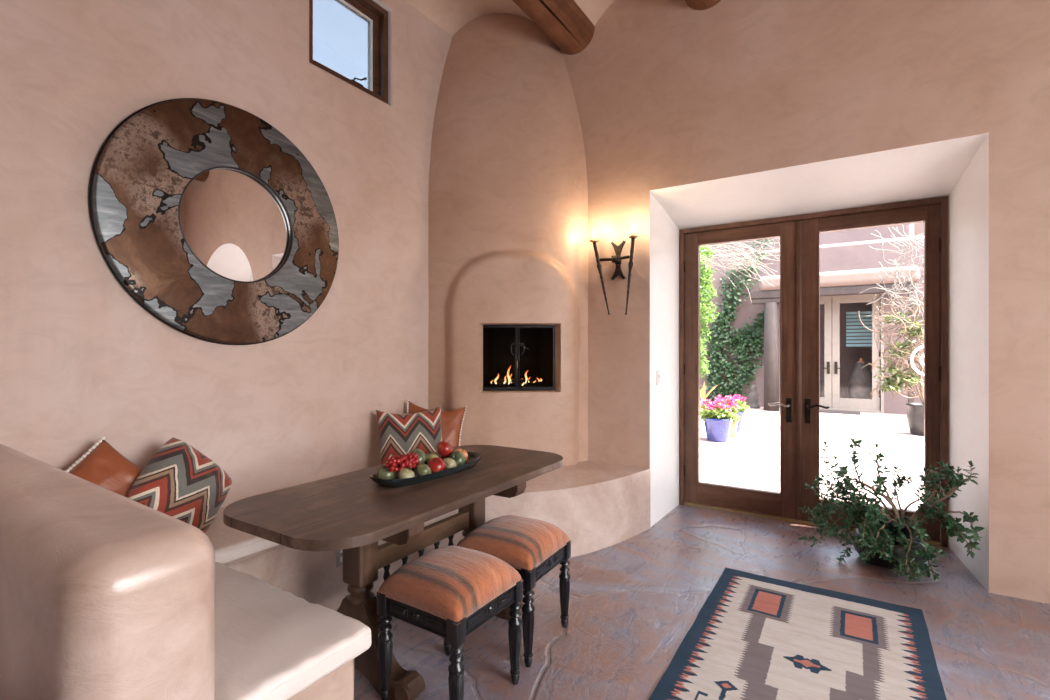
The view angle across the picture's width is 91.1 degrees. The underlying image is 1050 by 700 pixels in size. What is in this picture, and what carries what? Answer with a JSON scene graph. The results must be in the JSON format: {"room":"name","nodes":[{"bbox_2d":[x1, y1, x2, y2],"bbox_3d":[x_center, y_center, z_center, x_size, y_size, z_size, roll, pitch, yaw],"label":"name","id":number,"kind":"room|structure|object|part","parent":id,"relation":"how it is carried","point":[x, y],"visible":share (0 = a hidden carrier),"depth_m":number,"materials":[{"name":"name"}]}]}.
{"room":"traditional dwelling","nodes":[
{"label":"traditional dwelling","id":0,"kind":"room"},
{"bbox_2d":[0,0,451,507],"bbox_3d":[-2.350,-0.984,1.848,0.250,4.701,7.200,0,0,32],"label":"wall","id":1,"kind":"structure","parent":0,"point":[82,362],"depth_m":2.69,"materials":[{"name":"paint"}]},
{"bbox_2d":[88,98,338,344],"bbox_3d":[-1.559,-0.674,2.805,0.055,1.296,1.296,0,0,32],"label":"round mirror","id":2,"kind":"object","parent":1,"relation":"attached to","point":[207,215],"visible":1,"depth_m":2.68,"materials":[{"name":"metal"}]},
{"bbox_2d":[309,0,387,103],"bbox_3d":[-1.253,-2.147,3.553,0.155,0.695,0.675,0,0,32],"label":"window","id":3,"kind":"structure","parent":1,"relation":"in","point":[348,39],"depth_m":3.62,"materials":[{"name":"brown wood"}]},
{"bbox_3d":[-1.261,-2.143,3.555,0.004,0.507,0.480,0,0,32],"label":"pane","id":4,"kind":"part","parent":3,"relation":"part of","materials":[{"name":"clear glass"}]},
{"bbox_3d":[-1.168,-1.884,3.594,0.045,0.084,0.135,0,0,32],"label":"crank handle","id":5,"kind":"part","parent":3,"relation":"part of","materials":[{"name":"brown metal"}]},
{"bbox_3d":[-1.264,-2.144,3.560,0.070,0.620,0.595,0,0,32],"label":"sash","id":6,"kind":"part","parent":3,"relation":"part of","materials":[{"name":"brown wood"}]},
{"bbox_2d":[406,0,614,36],"bbox_3d":[0.329,-2.949,0.247,6.350,0.770,7.070,0,0,32],"label":"ceiling","id":7,"kind":"structure","parent":0,"point":[449,15],"depth_m":4.17,"materials":[{"name":"paint"}]},
{"bbox_2d":[512,0,594,54],"bbox_3d":[-1.410,-2.634,1.416,0.362,0.340,6.860,0,0,32],"label":"ceiling beam","id":8,"kind":"structure","parent":7,"relation":"attached to","point":[564,22],"depth_m":3.94,"materials":[{"name":"brown wood"}]},
{"bbox_2d":[685,0,720,9],"bbox_3d":[-0.498,-2.634,0.838,0.362,0.340,6.860,0,0,32],"label":"ceiling beam","id":9,"kind":"structure","parent":7,"relation":"attached to","point":[693,4],"depth_m":3.69,"materials":[{"name":"brown wood"}]},
{"bbox_2d":[354,505,1049,699],"bbox_3d":[0.354,1.426,0.557,6.400,0.120,7.920,0,0,32],"label":"floor","id":10,"kind":"structure","parent":0,"point":[633,602],"depth_m":2.63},
{"bbox_2d":[0,444,649,699],"bbox_3d":[-0.618,0.856,2.876,1.735,1.020,3.507,0,0,32],"label":"bench","id":11,"kind":"object","parent":10,"relation":"on","point":[105,594],"visible":0.72,"depth_m":1.12,"materials":[{"name":"beige paint"}]},
{"bbox_3d":[-1.480,0.856,1.519,1.735,1.020,0.292,0,0,32],"label":"armrest","id":12,"kind":"part","parent":11,"relation":"part of","materials":[{"name":"paint"}]},
{"bbox_2d":[205,507,279,563],"bbox_3d":[-1.210,0.872,2.842,0.610,0.079,2.224,0,0,32],"label":"seat cushion","id":13,"kind":"object","parent":11,"relation":"on","point":[230,544],"visible":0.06,"depth_m":2.29,"materials":[{"name":"beige fabric"}]},
{"bbox_2d":[65,436,141,496],"bbox_3d":[-1.774,0.621,2.174,0.512,0.493,0.192,0,0,-34],"label":"throw pillow","id":14,"kind":"object","parent":13,"relation":"on","point":[102,465],"visible":0.28,"depth_m":2.17,"materials":[{"name":"orange leather"}]},
{"bbox_3d":[-1.891,0.497,2.121,0.017,0.027,0.357,-25,25,44],"label":"bead trim","id":15,"kind":"part","parent":14,"relation":"part of","materials":[{"name":"white"}]},
{"bbox_2d":[127,437,231,532],"bbox_3d":[-1.565,0.638,2.357,0.235,0.471,0.488,0,0,23],"label":"throw pillow","id":16,"kind":"object","parent":13,"relation":"on","point":[179,481],"visible":0.83,"depth_m":2.29,"materials":[{"name":"multicoloured fabric"}]},
{"bbox_2d":[376,405,441,464],"bbox_3d":[-0.779,0.611,3.543,0.450,0.433,0.215,0,0,-25],"label":"throw pillow","id":17,"kind":"object","parent":13,"relation":"on","point":[399,433],"visible":0.69,"depth_m":3.49,"materials":[{"name":"multicoloured fabric"}]},
{"bbox_2d":[407,400,467,446],"bbox_3d":[-0.675,0.601,3.783,0.498,0.464,0.163,0,0,-4],"label":"throw pillow","id":18,"kind":"object","parent":13,"relation":"on","point":[451,421],"visible":0.38,"depth_m":3.78,"materials":[{"name":"orange leather"}]},
{"bbox_3d":[-0.467,0.625,3.799,0.036,0.437,0.017,7,-19,-3],"label":"bead trim","id":19,"kind":"part","parent":18,"relation":"part of","materials":[{"name":"white"}]},
{"bbox_2d":[215,562,371,699],"bbox_3d":[-1.002,0.870,1.654,1.017,0.083,0.442,0,0,32],"label":"seat cushion","id":20,"kind":"object","parent":11,"relation":"on","point":[272,643],"visible":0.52,"depth_m":1.49,"materials":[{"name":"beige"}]},
{"bbox_2d":[336,550,342,566],"bbox_3d":[-0.954,1.066,2.691,0.008,0.115,0.072,0,0,32],"label":"wall outlet","id":21,"kind":"object","parent":11,"relation":"attached to","point":[339,553],"visible":0.34,"depth_m":2.67,"materials":[{"name":"grey plastic"}]},
{"bbox_3d":[-0.584,1.137,2.918,1.585,0.458,3.400,0,0,32],"label":"seat","id":22,"kind":"part","parent":11,"relation":"part of","materials":[{"name":"paint"}]},
{"bbox_2d":[428,13,587,465],"bbox_3d":[-0.126,-0.969,4.187,1.295,3.770,0.487,0,0,-1],"label":"fireplace","id":23,"kind":"object","parent":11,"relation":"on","point":[508,189],"visible":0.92,"depth_m":4.08,"materials":[{"name":"paint"}]},
{"bbox_3d":[-0.210,0.060,4.049,0.297,0.515,0.016,0,0,-6],"label":"fire door","id":24,"kind":"part","parent":23,"relation":"part of","materials":[{"name":"black glass"}]},
{"bbox_2d":[491,366,542,386],"bbox_3d":[-0.068,0.216,4.180,0.424,0.188,0.120,0,0,-9],"label":"fire","id":25,"kind":"object","parent":23,"relation":"in","point":[501,382],"visible":0.97,"depth_m":4.17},
{"bbox_3d":[0.088,0.060,4.079,0.297,0.515,0.016,0,0,-6],"label":"fire door","id":26,"kind":"part","parent":23,"relation":"part of","materials":[{"name":"black glass"}]},
{"bbox_2d":[223,445,562,699],"bbox_3d":[-0.473,0.986,2.468,0.756,0.760,1.656,0,0,32],"label":"trestle table","id":27,"kind":"object","parent":10,"relation":"on","point":[350,512],"visible":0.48,"depth_m":2.09,"materials":[{"name":"brown wood"}]},
{"bbox_3d":[-0.683,0.834,2.137,0.116,0.255,0.100,0,0,32],"label":"trestle post","id":28,"kind":"part","parent":27,"relation":"part of","materials":[{"name":"brown wood"}]},
{"bbox_3d":[-0.484,0.893,2.450,0.040,0.085,0.648,0,0,32],"label":"rail","id":29,"kind":"part","parent":27,"relation":"part of","materials":[{"name":"brown wood"}]},
{"bbox_2d":[370,452,481,487],"bbox_3d":[-0.460,0.582,2.525,0.228,0.048,0.683,0,0,34],"label":"fruit tray","id":30,"kind":"object","parent":27,"relation":"on","point":[473,458],"visible":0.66,"depth_m":2.38,"materials":[{"name":"black wood"}]},
{"bbox_2d":[376,465,395,479],"bbox_3d":[-0.627,0.557,2.323,0.086,0.084,0.084,0,0,-10],"label":"apple","id":31,"kind":"object","parent":30,"relation":"in","point":[382,472],"visible":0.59,"depth_m":2.29,"materials":[{"name":"green food"}]},
{"bbox_2d":[397,467,414,478],"bbox_3d":[-0.534,0.562,2.312,0.078,0.070,0.078,0,0,19],"label":"apple","id":32,"kind":"object","parent":30,"relation":"in","point":[404,473],"visible":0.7,"depth_m":2.29,"materials":[{"name":"beige food"}]},
{"bbox_2d":[384,452,418,471],"bbox_3d":[-0.562,0.511,2.349,0.113,0.065,0.175,0,0,32],"label":"grape bunch","id":33,"kind":"object","parent":32,"relation":"on","point":[408,460],"visible":0.99,"depth_m":2.32,"materials":[{"name":"red food"}]},
{"bbox_2d":[409,449,425,462],"bbox_3d":[-0.527,0.525,2.507,0.084,0.087,0.085,0,0,41],"label":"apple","id":34,"kind":"object","parent":30,"relation":"in","point":[421,455],"visible":0.36,"depth_m":2.49,"materials":[{"name":"green food"}]},
{"bbox_2d":[415,463,430,475],"bbox_3d":[-0.472,0.561,2.386,0.074,0.076,0.081,0,0,-28],"label":"apple","id":35,"kind":"object","parent":30,"relation":"in","point":[421,469],"visible":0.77,"depth_m":2.36,"materials":[{"name":"green food"}]},
{"bbox_2d":[426,454,438,461],"bbox_3d":[-0.470,0.547,2.580,0.078,0.057,0.056,0,0,18],"label":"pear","id":36,"kind":"object","parent":30,"relation":"in","point":[430,456],"visible":0.33,"depth_m":2.56,"materials":[{"name":"yellow food"}]},
{"bbox_2d":[427,457,445,473],"bbox_3d":[-0.427,0.557,2.480,0.089,0.085,0.086,0,0,-26],"label":"apple","id":37,"kind":"object","parent":30,"relation":"in","point":[436,464],"visible":0.79,"depth_m":2.45,"materials":[{"name":"red food"}]},
{"bbox_2d":[444,458,456,469],"bbox_3d":[-0.373,0.563,2.533,0.069,0.069,0.074,0,0,-39],"label":"apple","id":38,"kind":"object","parent":30,"relation":"in","point":[450,463],"visible":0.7,"depth_m":2.51,"materials":[{"name":"food"}]},
{"bbox_2d":[449,451,464,465],"bbox_3d":[-0.347,0.559,2.627,0.084,0.087,0.086,0,0,-43],"label":"apple","id":39,"kind":"object","parent":30,"relation":"in","point":[459,457],"visible":0.81,"depth_m":2.60,"materials":[{"name":"green food"}]},
{"bbox_2d":[455,449,467,460],"bbox_3d":[-0.343,0.559,2.741,0.080,0.074,0.080,0,0,-37],"label":"apple","id":40,"kind":"object","parent":30,"relation":"in","point":[463,451],"visible":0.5,"depth_m":2.73,"materials":[{"name":"orange food"}]},
{"label":"apple","id":41,"kind":"object","parent":30,"relation":"in","visible":0},
{"bbox_2d":[436,440,452,456],"bbox_3d":[-0.415,0.508,2.657,0.087,0.084,0.091,0,0,-34],"label":"apple","id":42,"kind":"object","parent":41,"relation":"on","point":[444,448],"visible":0.98,"depth_m":2.62,"materials":[{"name":"red food"}]},
{"bbox_3d":[-0.285,0.834,2.763,0.116,0.255,0.100,0,0,32],"label":"trestle post","id":43,"kind":"part","parent":27,"relation":"part of","materials":[{"name":"brown wood"}]},
{"bbox_2d":[376,546,523,699],"bbox_3d":[-0.293,1.097,2.061,0.422,0.537,0.422,0,0,33],"label":"upholstered stool","id":44,"kind":"object","parent":10,"relation":"on","point":[448,592],"visible":0.99,"depth_m":1.95,"materials":[{"name":"orange fabric"}]},
{"bbox_3d":[-0.545,1.153,2.009,0.058,0.425,0.058,0,0,33],"label":"leg","id":45,"kind":"part","parent":44,"relation":"part of","materials":[{"name":"black paint"}]},
{"bbox_3d":[-0.344,1.153,2.313,0.058,0.425,0.058,0,0,33],"label":"leg","id":46,"kind":"part","parent":44,"relation":"part of","materials":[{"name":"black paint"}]},
{"bbox_3d":[-0.293,0.892,2.061,0.416,0.127,0.416,0,0,33],"label":"seat","id":47,"kind":"part","parent":44,"relation":"part of","materials":[{"name":"orange fabric"}]},
{"bbox_3d":[-0.241,1.153,1.809,0.058,0.425,0.058,0,0,33],"label":"leg","id":48,"kind":"part","parent":44,"relation":"part of","materials":[{"name":"black paint"}]},
{"bbox_3d":[-0.041,1.153,2.113,0.058,0.425,0.058,0,0,33],"label":"leg","id":49,"kind":"part","parent":44,"relation":"part of","materials":[{"name":"black paint"}]},
{"bbox_2d":[458,515,570,666],"bbox_3d":[-0.053,1.097,2.476,0.422,0.537,0.422,0,0,30],"label":"upholstered stool","id":50,"kind":"object","parent":10,"relation":"on","point":[532,547],"visible":0.72,"depth_m":2.35,"materials":[{"name":"orange fabric"}]},
{"bbox_3d":[-0.053,0.892,2.476,0.416,0.127,0.416,0,0,30],"label":"seat","id":51,"kind":"part","parent":50,"relation":"part of","materials":[{"name":"orange fabric"}]},
{"bbox_3d":[0.014,1.153,2.228,0.058,0.425,0.058,0,0,30],"label":"leg","id":52,"kind":"part","parent":50,"relation":"part of","materials":[{"name":"black paint"}]},
{"bbox_3d":[0.196,1.153,2.543,0.058,0.425,0.058,0,0,30],"label":"leg","id":53,"kind":"part","parent":50,"relation":"part of","materials":[{"name":"black paint"}]},
{"bbox_2d":[649,567,946,699],"bbox_3d":[1.137,1.360,2.125,0.982,0.011,1.971,0,0,32],"label":"rug","id":54,"kind":"object","parent":10,"relation":"on","point":[754,636],"visible":1,"depth_m":2.34,"materials":[{"name":"fabric"}]},
{"bbox_2d":[797,438,983,581],"bbox_3d":[2.290,0.983,3.287,0.592,0.766,1.014,0,0,-39],"label":"potted plant","id":55,"kind":"object","parent":10,"relation":"on","point":[890,540],"visible":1,"depth_m":3.20,"materials":[{"name":"green plant"}]},
{"bbox_2d":[852,527,924,569],"bbox_3d":[2.345,1.278,3.320,0.400,0.175,0.400,0,0,32],"label":"plant pot","id":56,"kind":"object","parent":55,"relation":"attached to","point":[898,547],"depth_m":3.19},
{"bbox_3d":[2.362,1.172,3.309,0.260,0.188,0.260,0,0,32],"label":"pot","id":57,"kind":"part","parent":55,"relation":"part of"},
{"bbox_2d":[498,0,1049,603],"bbox_3d":[2.334,-0.924,3.629,6.450,4.820,0.930,0,0,32],"label":"wall","id":58,"kind":"structure","parent":0,"point":[729,111],"depth_m":3.38,"materials":[{"name":"paint"}]},
{"bbox_2d":[590,225,637,314],"bbox_3d":[0.706,-0.609,4.014,0.395,0.682,0.166,0,0,32],"label":"wall sconce","id":59,"kind":"object","parent":58,"relation":"attached to","point":[617,258],"visible":1,"depth_m":4.03,"materials":[{"name":"black metal"}]},
{"bbox_3d":[0.598,-0.565,4.040,0.142,0.584,0.042,0,0,32],"label":"torch arm","id":60,"kind":"part","parent":59,"relation":"part of","materials":[{"name":"black metal"}]},
{"bbox_3d":[0.736,-0.707,4.069,0.122,0.307,0.040,0,0,32],"label":"plate","id":61,"kind":"part","parent":59,"relation":"part of","materials":[{"name":"black metal"}]},
{"bbox_3d":[0.797,-0.559,3.913,0.038,0.583,0.092,0,0,-35],"label":"torch arm","id":62,"kind":"part","parent":59,"relation":"part of","materials":[{"name":"black metal"}]},
{"bbox_2d":[656,370,659,384],"bbox_3d":[1.065,0.221,4.098,0.016,0.115,0.072,0,0,32],"label":"light switch","id":63,"kind":"object","parent":58,"relation":"attached to","point":[658,371],"visible":1,"depth_m":4.09,"materials":[{"name":"white plastic"}]},
{"bbox_2d":[684,221,795,518],"bbox_3d":[1.779,0.159,4.314,0.898,2.366,0.122,0,0,32],"label":"door","id":64,"kind":"structure","parent":58,"relation":"in","point":[782,503],"depth_m":4.26,"materials":[{"name":"brown wood"}]},
{"bbox_3d":[2.033,0.435,4.119,0.160,0.037,0.067,0,0,32],"label":"lever","id":65,"kind":"part","parent":64,"relation":"part of","materials":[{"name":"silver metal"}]},
{"bbox_3d":[2.103,0.478,4.102,0.042,0.195,0.020,0,0,32],"label":"handle plate","id":66,"kind":"part","parent":64,"relation":"part of","materials":[{"name":"brown metal"}]},
{"bbox_2d":[684,502,940,545],"bbox_3d":[2.186,1.355,4.123,1.774,0.022,0.135,0,0,32],"label":"threshold","id":67,"kind":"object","parent":58,"relation":"attached to","point":[685,503],"depth_m":4.20,"materials":[{"name":"brown wood"}]},
{"bbox_2d":[679,196,947,546],"bbox_3d":[2.177,0.151,4.108,1.848,2.430,0.130,0,0,32],"label":"trim","id":68,"kind":"structure","parent":58,"relation":"attached to","point":[943,201],"depth_m":3.76,"materials":[{"name":"brown wood"}]},
{"bbox_2d":[796,204,940,541],"bbox_3d":[2.530,0.159,3.837,0.902,2.366,0.122,0,0,32],"label":"door","id":69,"kind":"structure","parent":58,"relation":"in","point":[808,231],"depth_m":4.00,"materials":[{"name":"brown wood"}]},
{"bbox_3d":[2.214,0.478,4.031,0.042,0.195,0.020,0,0,32],"label":"handle plate","id":70,"kind":"part","parent":69,"relation":"part of","materials":[{"name":"brown metal"}]},
{"bbox_3d":[2.260,0.435,3.975,0.160,0.037,0.067,0,0,32],"label":"lever","id":71,"kind":"part","parent":69,"relation":"part of","materials":[{"name":"brown metal"}]},
{"label":"outside","id":72,"kind":"structure","parent":0,"visible":0},
{"bbox_2d":[700,406,923,509],"bbox_3d":[6.063,1.446,9.547,24.000,0.120,13.380,0,0,32],"label":"ground","id":73,"kind":"structure","parent":72,"point":[751,458],"depth_m":6.96,"materials":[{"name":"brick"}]},
{"bbox_2d":[700,245,719,378],"bbox_3d":[3.019,-0.568,10.811,2.246,3.889,1.478,0,0,43],"label":"leafy tree","id":74,"kind":"object","parent":73,"relation":"on","point":[704,271],"visible":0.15,"depth_m":10.21,"materials":[{"name":"green plant"}]},
{"bbox_2d":[700,397,738,441],"bbox_3d":[2.942,1.053,7.865,0.610,0.666,0.629,0,0,32],"label":"flower pot","id":75,"kind":"object","parent":73,"relation":"on","point":[717,417],"visible":1,"depth_m":7.73,"materials":[{"name":"blue ceramic"}]},
{"bbox_3d":[2.946,1.206,7.866,0.430,0.360,0.428,0,0,32],"label":"pot","id":76,"kind":"part","parent":75,"relation":"part of","materials":[{"name":"blue ceramic"}]},
{"bbox_2d":[715,395,749,432],"bbox_3d":[3.502,1.063,8.733,0.570,0.645,0.556,0,0,10],"label":"flower pot","id":77,"kind":"object","parent":73,"relation":"on","point":[741,407],"visible":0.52,"depth_m":8.60,"materials":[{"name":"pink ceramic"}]},
{"bbox_3d":[3.507,1.206,8.730,0.400,0.360,0.398,0,0,32],"label":"pot","id":78,"kind":"part","parent":77,"relation":"part of","materials":[{"name":"white ceramic"}]},
{"bbox_2d":[730,414,739,436],"bbox_3d":[3.270,1.186,8.254,0.330,0.401,0.351,0,0,-39],"label":"flower pot","id":79,"kind":"object","parent":73,"relation":"on","point":[735,419],"visible":0.21,"depth_m":8.15,"materials":[{"name":"ceramic"}]},
{"bbox_3d":[3.273,1.256,8.251,0.260,0.260,0.259,0,0,32],"label":"pot","id":80,"kind":"part","parent":79,"relation":"part of","materials":[{"name":"ceramic"}]},
{"bbox_2d":[700,237,779,302],"bbox_3d":[2.984,-0.408,8.537,2.999,3.593,1.137,0,0,32],"label":"bare branches","id":81,"kind":"object","parent":73,"relation":"on","point":[753,263],"visible":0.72,"depth_m":8.10,"materials":[{"name":"white plant"}]},
{"bbox_2d":[748,384,759,408],"bbox_3d":[5.483,1.106,12.333,0.266,0.560,0.275,0,0,-27],"label":"statue","id":82,"kind":"object","parent":73,"relation":"on","point":[754,396],"visible":0.98,"depth_m":12.25,"materials":[{"name":"grey stone"}]},
{"bbox_2d":[700,223,923,414],"bbox_3d":[8.529,-0.984,13.431,16.000,4.741,6.180,0,0,32],"label":"building","id":83,"kind":"structure","parent":73,"relation":"on","point":[846,254],"depth_m":11.74,"materials":[{"name":"paint"}]},
{"bbox_2d":[700,239,779,403],"bbox_3d":[5.116,-0.758,12.754,2.287,4.984,0.289,0,0,32],"label":"ivy","id":84,"kind":"object","parent":83,"relation":"attached to","point":[751,337],"visible":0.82,"depth_m":12.72,"materials":[{"name":"green plant"}]},
{"bbox_3d":[5.652,0.151,11.810,0.330,2.471,0.322,0,0,32],"label":"porch post","id":85,"kind":"part","parent":83,"relation":"part of","materials":[{"name":"beige paint"}]},
{"bbox_3d":[6.671,0.041,12.076,0.895,2.590,0.060,0,0,32],"label":"patio door","id":86,"kind":"part","parent":83,"relation":"part of","materials":[{"name":"beige paint"}]},
{"bbox_3d":[6.924,0.406,11.825,0.130,0.280,0.091,0,0,32],"label":"door handle","id":87,"kind":"part","parent":83,"relation":"part of","materials":[{"name":"brown metal"}]},
{"bbox_3d":[7.109,0.406,11.708,0.130,0.280,0.091,0,0,32],"label":"door handle","id":88,"kind":"part","parent":83,"relation":"part of","materials":[{"name":"brown metal"}]},
{"bbox_3d":[7.062,0.036,11.839,1.950,2.700,0.160,0,0,32],"label":"door frame","id":89,"kind":"part","parent":83,"relation":"part of","materials":[{"name":"beige paint"}]},
{"bbox_3d":[7.439,0.041,11.588,0.905,2.590,0.060,0,0,32],"label":"patio door","id":90,"kind":"part","parent":83,"relation":"part of","materials":[{"name":"beige paint"}]},
{"bbox_2d":[846,311,871,345],"bbox_3d":[7.981,-0.495,12.120,0.720,0.823,0.040,0,0,32],"label":"window blind","id":91,"kind":"object","parent":83,"relation":"hanging from","point":[862,312],"visible":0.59,"depth_m":12.16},
{"bbox_2d":[848,358,871,398],"bbox_3d":[7.845,0.776,12.017,0.520,1.180,0.520,0,0,32],"label":"clay jar","id":92,"kind":"object","parent":83,"relation":"in","point":[860,379],"visible":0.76,"depth_m":11.86,"materials":[{"name":"grey ceramic"}]},
{"bbox_3d":[7.822,0.101,10.433,0.100,2.570,0.100,0,0,32],"label":"porch post","id":93,"kind":"part","parent":83,"relation":"part of","materials":[{"name":"white wood"}]},
{"bbox_2d":[820,409,859,414],"bbox_3d":[6.859,1.373,11.500,1.050,0.025,0.470,0,0,32],"label":"doormat","id":94,"kind":"object","parent":73,"relation":"on","point":[821,410],"visible":0.64,"depth_m":11.40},
{"bbox_2d":[906,403,923,435],"bbox_3d":[6.527,1.136,8.412,0.480,0.500,0.480,0,0,32],"label":"urn","id":95,"kind":"object","parent":73,"relation":"on","point":[915,411],"visible":0.43,"depth_m":8.33,"materials":[{"name":"ceramic"}]},
{"bbox_2d":[858,225,923,404],"bbox_3d":[6.340,-0.611,8.506,1.408,3.072,0.927,0,0,32],"label":"shrub","id":96,"kind":"object","parent":95,"relation":"in","point":[914,328],"visible":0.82,"depth_m":8.51,"materials":[{"name":"green plant"}]},
{"bbox_2d":[910,345,923,375],"bbox_3d":[5.377,0.604,6.781,0.494,1.565,0.047,0,0,32],"label":"ornament","id":97,"kind":"object","parent":73,"relation":"on","point":[922,346],"visible":0.3,"depth_m":6.85,"materials":[{"name":"silver metal"}]},
{"bbox_2d":[914,222,923,235],"bbox_3d":[13.434,-1.074,11.547,7.700,4.920,0.300,0,0,32],"label":"wall","id":98,"kind":"structure","parent":73,"relation":"on","point":[918,227],"depth_m":13.40,"materials":[{"name":"pink paint"}]},
{"bbox_3d":[2.720,1.166,10.178,1.480,0.440,0.900,0,0,32],"label":"stone planter","id":99,"kind":"object","parent":73,"relation":"on","visible":0},
{"bbox_2d":[700,381,715,399],"bbox_3d":[3.026,0.746,9.768,1.154,0.440,0.905,0,0,32],"label":"leaf plant","id":100,"kind":"object","parent":99,"relation":"on","point":[702,391],"visible":0.03,"depth_m":9.47,"materials":[{"name":"yellow plant"}]}
]}

